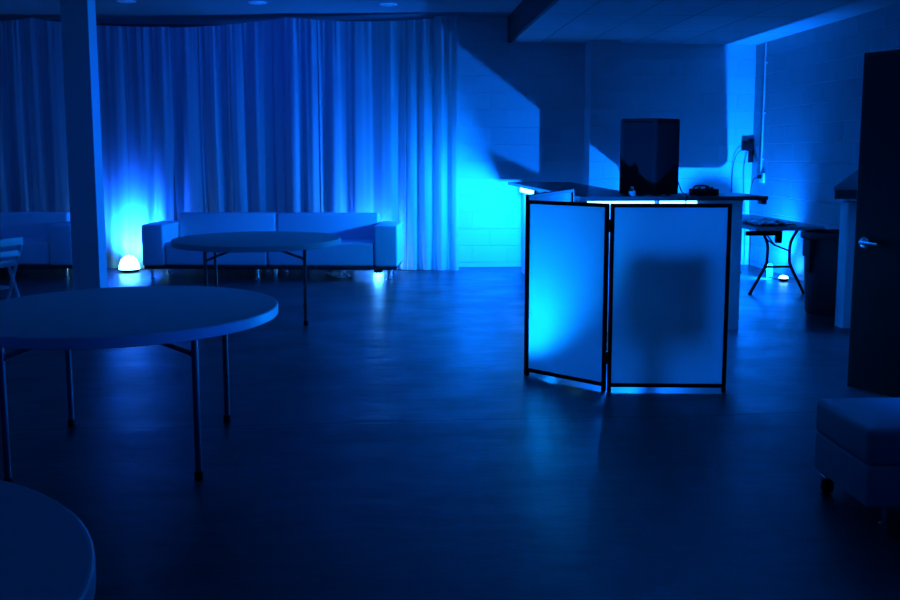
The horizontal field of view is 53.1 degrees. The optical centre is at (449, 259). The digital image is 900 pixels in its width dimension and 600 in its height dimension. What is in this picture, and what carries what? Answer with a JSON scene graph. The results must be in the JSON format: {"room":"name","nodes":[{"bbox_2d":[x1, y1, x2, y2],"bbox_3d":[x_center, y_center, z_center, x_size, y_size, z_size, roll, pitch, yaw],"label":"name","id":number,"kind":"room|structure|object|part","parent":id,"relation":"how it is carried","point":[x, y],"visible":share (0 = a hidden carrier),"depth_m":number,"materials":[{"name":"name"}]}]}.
{"room":"entertainment venue","nodes":[
{"label":"entertainment venue","id":0,"kind":"room"},
{"bbox_2d":[60,0,107,289],"bbox_3d":[-3.817,-1.242,9.390,0.275,3.300,0.260,0,7,-4],"label":"column","id":1,"kind":"structure","parent":0,"point":[78,17],"depth_m":9.29,"materials":[{"name":"white paint"}]},
{"bbox_2d":[96,23,216,220],"bbox_3d":[-3.647,-1.783,12.742,7.050,3.600,0.200,0,7,-4],"label":"wall","id":2,"kind":"structure","parent":0,"point":[101,24],"depth_m":12.46,"materials":[{"name":"white paint"}]},
{"bbox_2d":[0,0,522,24],"bbox_3d":[-2.633,-2.443,4.565,7.870,0.200,16.400,0,7,-4],"label":"ceiling","id":3,"kind":"structure","parent":0,"point":[208,12],"depth_m":11.28,"materials":[{"name":"white paint"}]},
{"bbox_2d":[0,18,43,268],"bbox_3d":[-6.113,-1.500,11.784,1.560,3.242,0.101,0,7,3],"label":"curtain","id":4,"kind":"object","parent":3,"relation":"hanging from","point":[21,180],"visible":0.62,"depth_m":11.73,"materials":[{"name":"white fabric"}]},
{"bbox_2d":[34,19,173,268],"bbox_3d":[-4.501,-1.496,11.755,1.807,3.242,0.069,0,7,3],"label":"curtain","id":5,"kind":"object","parent":3,"relation":"hanging from","point":[134,63],"visible":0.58,"depth_m":11.72,"materials":[{"name":"white fabric"}]},
{"bbox_2d":[116,0,135,2],"bbox_3d":[-3.802,-3.030,10.567,0.224,0.020,0.224,0,7,-4],"label":"recessed light","id":6,"kind":"object","parent":3,"relation":"in","point":[120,1],"visible":1,"depth_m":10.54,"materials":[{"name":"white paint"}]},
{"bbox_2d":[169,18,286,220],"bbox_3d":[-2.861,-1.499,11.780,1.572,3.242,0.072,0,7,2],"label":"curtain","id":7,"kind":"object","parent":3,"relation":"hanging from","point":[228,92],"visible":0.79,"depth_m":11.73,"materials":[{"name":"white fabric"}]},
{"bbox_2d":[248,1,266,4],"bbox_3d":[-2.286,-3.043,10.680,0.224,0.020,0.224,0,7,-4],"label":"recessed light","id":8,"kind":"object","parent":3,"relation":"in","point":[249,2],"visible":1,"depth_m":10.63,"materials":[{"name":"white paint"}]},
{"bbox_2d":[283,16,458,270],"bbox_3d":[-1.010,-1.481,11.625,2.261,3.242,0.102,0,7,3],"label":"curtain","id":9,"kind":"object","parent":3,"relation":"hanging from","point":[372,108],"visible":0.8,"depth_m":11.60,"materials":[{"name":"white fabric"}]},
{"bbox_2d":[379,2,397,5],"bbox_3d":[-0.741,-3.057,10.795,0.224,0.020,0.224,0,7,-4],"label":"recessed light","id":10,"kind":"object","parent":3,"relation":"in","point":[385,3],"visible":1,"depth_m":10.75,"materials":[{"name":"white paint"}]},
{"bbox_2d":[0,264,899,599],"bbox_3d":[-0.848,0.968,5.096,11.450,0.100,16.400,0,7,-4],"label":"floor","id":11,"kind":"structure","parent":0,"point":[397,443],"depth_m":4.51,"materials":[{"name":"concrete"}]},
{"bbox_2d":[0,237,22,298],"bbox_3d":[-3.850,0.233,7.448,0.593,0.828,0.418,2,7,21],"label":"folding chair","id":12,"kind":"object","parent":11,"relation":"on","point":[6,242],"visible":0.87,"depth_m":7.49,"materials":[{"name":"white paint"}]},
{"bbox_3d":[-3.941,0.240,7.484,0.400,0.025,0.320,2,7,21],"label":"seat","id":13,"kind":"part","parent":12,"relation":"part of","materials":[{"name":"white paint"}]},
{"bbox_3d":[-3.613,0.345,7.556,0.217,0.579,0.028,2,7,21],"label":"leg","id":14,"kind":"part","parent":12,"relation":"part of","materials":[{"name":"white paint"}]},
{"bbox_3d":[-3.714,0.233,7.606,0.324,0.790,0.028,2,7,21],"label":"leg","id":15,"kind":"part","parent":12,"relation":"part of","materials":[{"name":"white paint"}]},
{"bbox_2d":[0,212,72,278],"bbox_3d":[-6.131,-0.196,11.321,3.120,0.775,0.720,0,7,2],"label":"sofa","id":16,"kind":"object","parent":11,"relation":"on","point":[47,244],"visible":0.63,"depth_m":10.98,"materials":[{"name":"white leather"}]},
{"bbox_2d":[0,238,50,264],"bbox_3d":[-5.512,-0.107,11.262,1.289,0.277,0.580,0,7,2],"label":"seat cushion","id":17,"kind":"object","parent":16,"relation":"on","point":[35,251],"depth_m":10.97,"materials":[{"name":"white leather"}]},
{"bbox_2d":[0,212,69,237],"bbox_3d":[-5.503,-0.374,11.553,1.289,0.475,0.160,0,7,2],"label":"cushion","id":18,"kind":"object","parent":16,"relation":"on","point":[12,224],"depth_m":11.46,"materials":[{"name":"white leather"}]},
{"bbox_3d":[-6.131,0.042,11.349,3.080,0.047,0.680,0,7,2],"label":"frame","id":19,"kind":"part","parent":16,"relation":"part of","materials":[{"name":"black metal"}]},
{"bbox_3d":[-4.717,-0.218,11.276,0.290,0.500,0.720,0,7,2],"label":"arm","id":20,"kind":"part","parent":16,"relation":"part of","materials":[{"name":"white leather"}]},
{"bbox_3d":[-4.700,0.160,11.027,0.068,0.135,0.068,0,7,2],"label":"leg","id":21,"kind":"part","parent":16,"relation":"part of","materials":[{"name":"silver metal"}]},
{"bbox_2d":[0,480,95,599],"bbox_3d":[-1.386,0.964,1.481,1.524,0.742,1.524,-1,7,-12],"label":"round table","id":22,"kind":"object","parent":11,"relation":"on","point":[47,552],"visible":1,"depth_m":1.74,"materials":[{"name":"grey plastic"}]},
{"bbox_2d":[119,255,139,272],"bbox_3d":[-4.158,0.045,11.665,0.260,0.217,0.260,0,7,-4],"label":"uplight","id":23,"kind":"object","parent":11,"relation":"on","point":[129,263],"visible":1,"depth_m":11.58,"materials":[{"name":"grey plastic"}]},
{"bbox_2d":[0,286,277,482],"bbox_3d":[-1.638,0.607,4.561,1.524,0.742,1.524,-1,7,-6],"label":"round table","id":24,"kind":"object","parent":11,"relation":"on","point":[131,316],"visible":0.99,"depth_m":4.22,"materials":[{"name":"grey plastic"}]},
{"bbox_3d":[-2.015,0.680,4.065,0.031,0.670,0.031,-1,7,-6],"label":"leg","id":25,"kind":"part","parent":24,"relation":"part of","materials":[{"name":"grey metal"}]},
{"bbox_3d":[-2.107,0.575,4.974,0.031,0.670,0.031,-1,7,-6],"label":"leg","id":26,"kind":"part","parent":24,"relation":"part of","materials":[{"name":"grey metal"}]},
{"bbox_3d":[-1.169,0.670,4.150,0.031,0.670,0.031,-1,7,-6],"label":"leg","id":27,"kind":"part","parent":24,"relation":"part of","materials":[{"name":"grey metal"}]},
{"bbox_3d":[-1.262,0.565,5.059,0.031,0.670,0.031,-1,7,-6],"label":"leg","id":28,"kind":"part","parent":24,"relation":"part of","materials":[{"name":"grey metal"}]},
{"bbox_2d":[171,231,340,325],"bbox_3d":[-1.772,0.169,8.326,1.524,0.742,1.524,-1,7,-9],"label":"round table","id":29,"kind":"object","parent":11,"relation":"on","point":[252,241],"visible":0.92,"depth_m":7.94,"materials":[{"name":"grey plastic"}]},
{"bbox_3d":[-2.117,0.245,7.809,0.031,0.670,0.031,-1,7,-9],"label":"leg","id":30,"kind":"part","parent":29,"relation":"part of","materials":[{"name":"grey metal"}]},
{"bbox_3d":[-2.266,0.140,8.710,0.031,0.670,0.031,-1,7,-9],"label":"leg","id":31,"kind":"part","parent":29,"relation":"part of","materials":[{"name":"grey metal"}]},
{"bbox_3d":[-1.278,0.229,7.945,0.031,0.670,0.031,-1,7,-9],"label":"leg","id":32,"kind":"part","parent":29,"relation":"part of","materials":[{"name":"grey metal"}]},
{"bbox_2d":[141,212,402,279],"bbox_3d":[-2.169,-0.182,11.204,3.120,0.775,0.720,0,7,2],"label":"sofa","id":33,"kind":"object","parent":11,"relation":"on","point":[367,243],"visible":0.84,"depth_m":10.93,"materials":[{"name":"white leather"}]},
{"bbox_3d":[-3.639,0.163,11.009,0.068,0.135,0.068,0,7,2],"label":"leg","id":34,"kind":"part","parent":33,"relation":"part of","materials":[{"name":"silver metal"}]},
{"bbox_3d":[-3.591,-0.216,11.255,0.275,0.500,0.720,0,7,2],"label":"arm","id":35,"kind":"part","parent":33,"relation":"part of","materials":[{"name":"white leather"}]},
{"bbox_2d":[165,242,267,264],"bbox_3d":[-2.829,-0.099,11.189,1.244,0.277,0.580,0,7,2],"label":"seat cushion","id":36,"kind":"object","parent":33,"relation":"on","point":[173,256],"depth_m":10.91,"materials":[{"name":"white leather"}]},
{"bbox_2d":[179,212,277,236],"bbox_3d":[-2.817,-0.365,11.480,1.244,0.475,0.160,0,7,2],"label":"cushion","id":37,"kind":"object","parent":33,"relation":"on","point":[190,223],"depth_m":11.39,"materials":[{"name":"white leather"}]},
{"bbox_3d":[-2.341,0.168,10.959,0.068,0.135,0.068,0,7,2],"label":"leg","id":38,"kind":"part","parent":33,"relation":"part of","materials":[{"name":"silver metal"}]},
{"bbox_3d":[-2.169,0.055,11.232,3.080,0.047,0.680,0,7,2],"label":"frame","id":39,"kind":"part","parent":33,"relation":"part of","materials":[{"name":"black metal"}]},
{"bbox_3d":[-2.121,0.169,10.951,0.068,0.135,0.068,0,7,2],"label":"leg","id":40,"kind":"part","parent":33,"relation":"part of","materials":[{"name":"silver metal"}]},
{"bbox_2d":[268,239,373,265],"bbox_3d":[-1.551,-0.093,11.140,1.289,0.277,0.580,0,7,2],"label":"seat cushion","id":41,"kind":"object","parent":33,"relation":"on","point":[350,252],"depth_m":10.85,"materials":[{"name":"white leather"}]},
{"bbox_2d":[277,212,379,238],"bbox_3d":[-1.539,-0.360,11.431,1.289,0.475,0.160,0,7,2],"label":"cushion","id":42,"kind":"object","parent":33,"relation":"on","point":[347,225],"depth_m":11.34,"materials":[{"name":"white leather"}]},
{"bbox_3d":[-0.755,-0.203,11.146,0.290,0.500,0.720,0,7,2],"label":"arm","id":43,"kind":"part","parent":33,"relation":"part of","materials":[{"name":"white leather"}]},
{"bbox_3d":[-0.742,0.175,10.898,0.068,0.135,0.068,0,7,2],"label":"leg","id":44,"kind":"part","parent":33,"relation":"part of","materials":[{"name":"silver metal"}]},
{"bbox_2d":[524,189,731,392],"bbox_3d":[1.041,0.183,6.004,0.741,1.251,1.420,-5,8,-36],"label":"folding screen","id":45,"kind":"object","parent":11,"relation":"on","point":[667,307],"visible":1,"depth_m":5.71,"materials":[{"name":"white fabric"}]},
{"bbox_3d":[0.717,0.117,6.443,0.024,1.221,0.781,4,8,30],"label":"panel frame","id":46,"kind":"part","parent":45,"relation":"part of","materials":[{"name":"black metal"}]},
{"bbox_3d":[0.756,0.206,5.896,0.631,1.170,0.024,6,9,41],"label":"panel frame","id":47,"kind":"part","parent":45,"relation":"part of","materials":[{"name":"black metal"}]},
{"bbox_3d":[1.378,0.232,5.673,0.749,1.170,0.024,0,7,2],"label":"panel frame","id":48,"kind":"part","parent":45,"relation":"part of","materials":[{"name":"black metal"}]},
{"bbox_2d":[508,182,767,331],"bbox_3d":[1.712,-0.192,9.637,1.640,1.156,4.120,0,7,-4],"label":"bar counter","id":49,"kind":"object","parent":11,"relation":"on","point":[582,192],"depth_m":7.71,"materials":[{"name":"white paint"}]},
{"bbox_2d":[520,188,535,193],"bbox_3d":[0.937,-0.841,10.876,0.032,0.080,1.000,0,7,-4],"label":"light bar","id":50,"kind":"object","parent":49,"relation":"attached to","point":[523,190],"visible":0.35,"depth_m":10.78,"materials":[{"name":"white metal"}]},
{"bbox_2d":[586,201,654,203],"bbox_3d":[1.429,-0.479,7.543,0.580,0.030,0.032,0,7,-4],"label":"light bar","id":51,"kind":"object","parent":49,"relation":"attached to","point":[609,202],"visible":0.53,"depth_m":7.53,"materials":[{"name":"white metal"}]},
{"bbox_2d":[628,187,635,196],"bbox_3d":[1.523,-0.569,7.530,0.060,0.080,0.060,0,7,-4],"label":"bottle","id":52,"kind":"object","parent":49,"relation":"on","point":[631,193],"visible":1,"depth_m":7.51,"materials":[{"name":"clear glass"}]},
{"bbox_2d":[508,182,767,200],"bbox_3d":[1.712,-0.749,9.572,1.640,0.034,4.120,0,7,-4],"label":"countertop","id":53,"kind":"structure","parent":49,"relation":"on","point":[582,192],"depth_m":7.71,"materials":[{"name":"laminate"}]},
{"bbox_2d":[619,118,679,195],"bbox_3d":[1.699,-0.880,7.736,0.504,0.650,0.386,0,7,-4],"label":"loudspeaker","id":54,"kind":"object","parent":49,"relation":"on","point":[649,147],"visible":0.94,"depth_m":7.59,"materials":[{"name":"black plastic"}]},
{"bbox_2d":[678,181,686,203],"bbox_3d":[1.957,-0.531,7.718,0.047,0.473,0.415,-1,7,-10],"label":"cable","id":55,"kind":"object","parent":54,"relation":"hanging from","point":[678,181],"visible":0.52,"depth_m":7.62,"materials":[{"name":"black plastic"}]},
{"bbox_2d":[658,200,696,203],"bbox_3d":[1.918,-0.483,7.580,0.330,0.030,0.032,0,7,-4],"label":"light bar","id":56,"kind":"object","parent":49,"relation":"attached to","point":[688,201],"visible":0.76,"depth_m":7.57,"materials":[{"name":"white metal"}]},
{"bbox_2d":[689,185,718,195],"bbox_3d":[2.197,-0.603,7.789,0.200,0.088,0.180,-1,7,-10],"label":"mixer","id":57,"kind":"object","parent":49,"relation":"on","point":[707,190],"visible":1,"depth_m":7.71,"materials":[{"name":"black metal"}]},
{"bbox_3d":[2.188,-0.634,7.835,0.164,0.037,0.016,-1,7,-10],"label":"handle","id":58,"kind":"part","parent":57,"relation":"part of","materials":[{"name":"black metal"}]},
{"bbox_2d":[766,263,787,280],"bbox_3d":[3.977,0.151,10.902,0.110,0.183,0.340,-1,7,-12],"label":"uplight","id":59,"kind":"object","parent":11,"relation":"on","point":[769,274],"visible":0.98,"depth_m":11.05,"materials":[{"name":"grey plastic"}]},
{"bbox_2d":[740,214,824,294],"bbox_3d":[3.519,-0.096,10.603,0.865,0.742,2.000,0,7,-4],"label":"folding table","id":60,"kind":"object","parent":11,"relation":"on","point":[763,230],"visible":0.57,"depth_m":9.71,"materials":[{"name":"grey plastic"}]},
{"bbox_2d":[742,218,795,225],"bbox_3d":[3.457,-0.424,9.969,0.436,0.047,0.768,0,7,-4],"label":"cloth","id":61,"kind":"object","parent":60,"relation":"on","point":[764,221],"visible":0.88,"depth_m":9.82,"materials":[{"name":"black fabric"}]},
{"bbox_3d":[3.547,0.023,9.730,0.640,0.708,0.038,0,7,-4],"label":"leg frame","id":62,"kind":"part","parent":60,"relation":"part of","materials":[{"name":"black metal"}]},
{"bbox_2d":[800,229,838,316],"bbox_3d":[3.675,0.122,8.570,0.680,0.778,0.660,-2,7,-14],"label":"trash can","id":63,"kind":"object","parent":11,"relation":"on","point":[820,246],"visible":0.51,"depth_m":8.40,"materials":[{"name":"plastic"}]},
{"bbox_3d":[3.376,-0.037,8.475,0.064,0.316,0.120,-2,7,-14],"label":"handle","id":64,"kind":"part","parent":63,"relation":"part of","materials":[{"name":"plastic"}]},
{"bbox_2d":[834,169,857,327],"bbox_3d":[3.820,-0.415,7.898,1.250,2.000,0.730,0,7,-4],"label":"counter","id":65,"kind":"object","parent":11,"relation":"on","point":[846,190],"depth_m":7.79,"materials":[{"name":"white paint"}]},
{"bbox_2d":[835,190,856,198],"bbox_3d":[3.818,-0.586,7.878,1.245,0.075,0.730,0,7,-4],"label":"countertop","id":66,"kind":"structure","parent":65,"relation":"on","point":[839,194],"depth_m":7.53,"materials":[{"name":"laminate"}]},
{"bbox_2d":[814,397,899,526],"bbox_3d":[1.994,0.852,3.862,0.668,0.415,0.488,0,7,-2],"label":"ottoman","id":67,"kind":"object","parent":11,"relation":"on","point":[857,445],"visible":1,"depth_m":3.73,"materials":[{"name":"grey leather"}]},
{"bbox_2d":[816,397,899,465],"bbox_3d":[1.994,0.726,3.848,0.668,0.160,0.488,0,7,-2],"label":"cushion","id":68,"kind":"object","parent":67,"relation":"on","point":[865,431],"depth_m":3.76,"materials":[{"name":"grey leather"}]},
{"bbox_3d":[1.772,1.039,3.674,0.040,0.088,0.039,0,7,-2],"label":"leg","id":69,"kind":"part","parent":67,"relation":"part of","materials":[{"name":"black metal"}]},
{"bbox_2d":[847,49,899,397],"bbox_3d":[2.807,-0.185,5.310,0.111,2.118,0.933,-4,8,-31],"label":"door","id":70,"kind":"structure","parent":11,"relation":"on","point":[874,341],"depth_m":5.58,"materials":[{"name":"black wood"}]},
{"bbox_3d":[2.604,-0.103,5.608,0.066,0.068,0.150,-4,8,-31],"label":"handle","id":71,"kind":"part","parent":70,"relation":"part of","materials":[{"name":"silver metal"}]},
{"bbox_2d":[434,16,756,266],"bbox_3d":[1.997,-1.720,12.203,4.653,3.600,1.011,1,7,5],"label":"wall","id":72,"kind":"structure","parent":0,"point":[529,112],"depth_m":12.03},
{"bbox_2d":[508,0,558,42],"bbox_3d":[1.346,-2.143,4.295,0.040,0.335,15.200,0,7,-4],"label":"trim","id":73,"kind":"structure","parent":72,"relation":"attached to","point":[527,12],"depth_m":10.36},
{"bbox_2d":[741,139,753,162],"bbox_3d":[4.039,-1.480,12.212,0.155,0.320,0.070,0,7,-4],"label":"wall box","id":74,"kind":"object","parent":72,"relation":"attached to","point":[748,146],"visible":1,"depth_m":12.18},
{"bbox_2d":[731,149,742,192],"bbox_3d":[3.904,-0.720,12.282,0.141,1.574,0.030,1,7,10],"label":"power cord","id":75,"kind":"object","parent":74,"relation":"hanging from","point":[742,149],"visible":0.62,"depth_m":12.23,"materials":[{"name":"black plastic"}]},
{"bbox_2d":[511,0,899,44],"bbox_3d":[3.136,-2.260,4.416,3.550,0.530,15.200,0,7,-4],"label":"ceiling","id":76,"kind":"structure","parent":0,"point":[713,22],"depth_m":9.90,"materials":[{"name":"paint"}]},
{"bbox_2d":[748,3,899,280],"bbox_3d":[4.787,-0.849,4.705,0.200,3.600,15.200,0,7,-4],"label":"wall","id":77,"kind":"structure","parent":0,"point":[814,83],"depth_m":10.64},
{"bbox_2d":[757,173,764,182],"bbox_3d":[4.109,-1.083,11.915,0.075,0.130,0.120,0,7,-4],"label":"wall outlet","id":78,"kind":"object","parent":77,"relation":"attached to","point":[761,176],"visible":1,"depth_m":11.89,"materials":[{"name":"white paint"}]},
{"bbox_2d":[749,177,757,265],"bbox_3d":[4.026,-0.504,12.020,0.077,1.205,0.116,-2,7,-17],"label":"power cord","id":79,"kind":"object","parent":78,"relation":"hanging from","point":[756,177],"visible":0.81,"depth_m":12.03,"materials":[{"name":"black plastic"}]},
{"bbox_2d":[760,42,767,172],"bbox_3d":[4.130,-1.998,11.841,0.029,1.695,0.060,0,7,-4],"label":"conduit pipe","id":80,"kind":"object","parent":77,"relation":"attached to","point":[765,62],"visible":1,"depth_m":11.83,"materials":[{"name":"white metal"}]}
]}

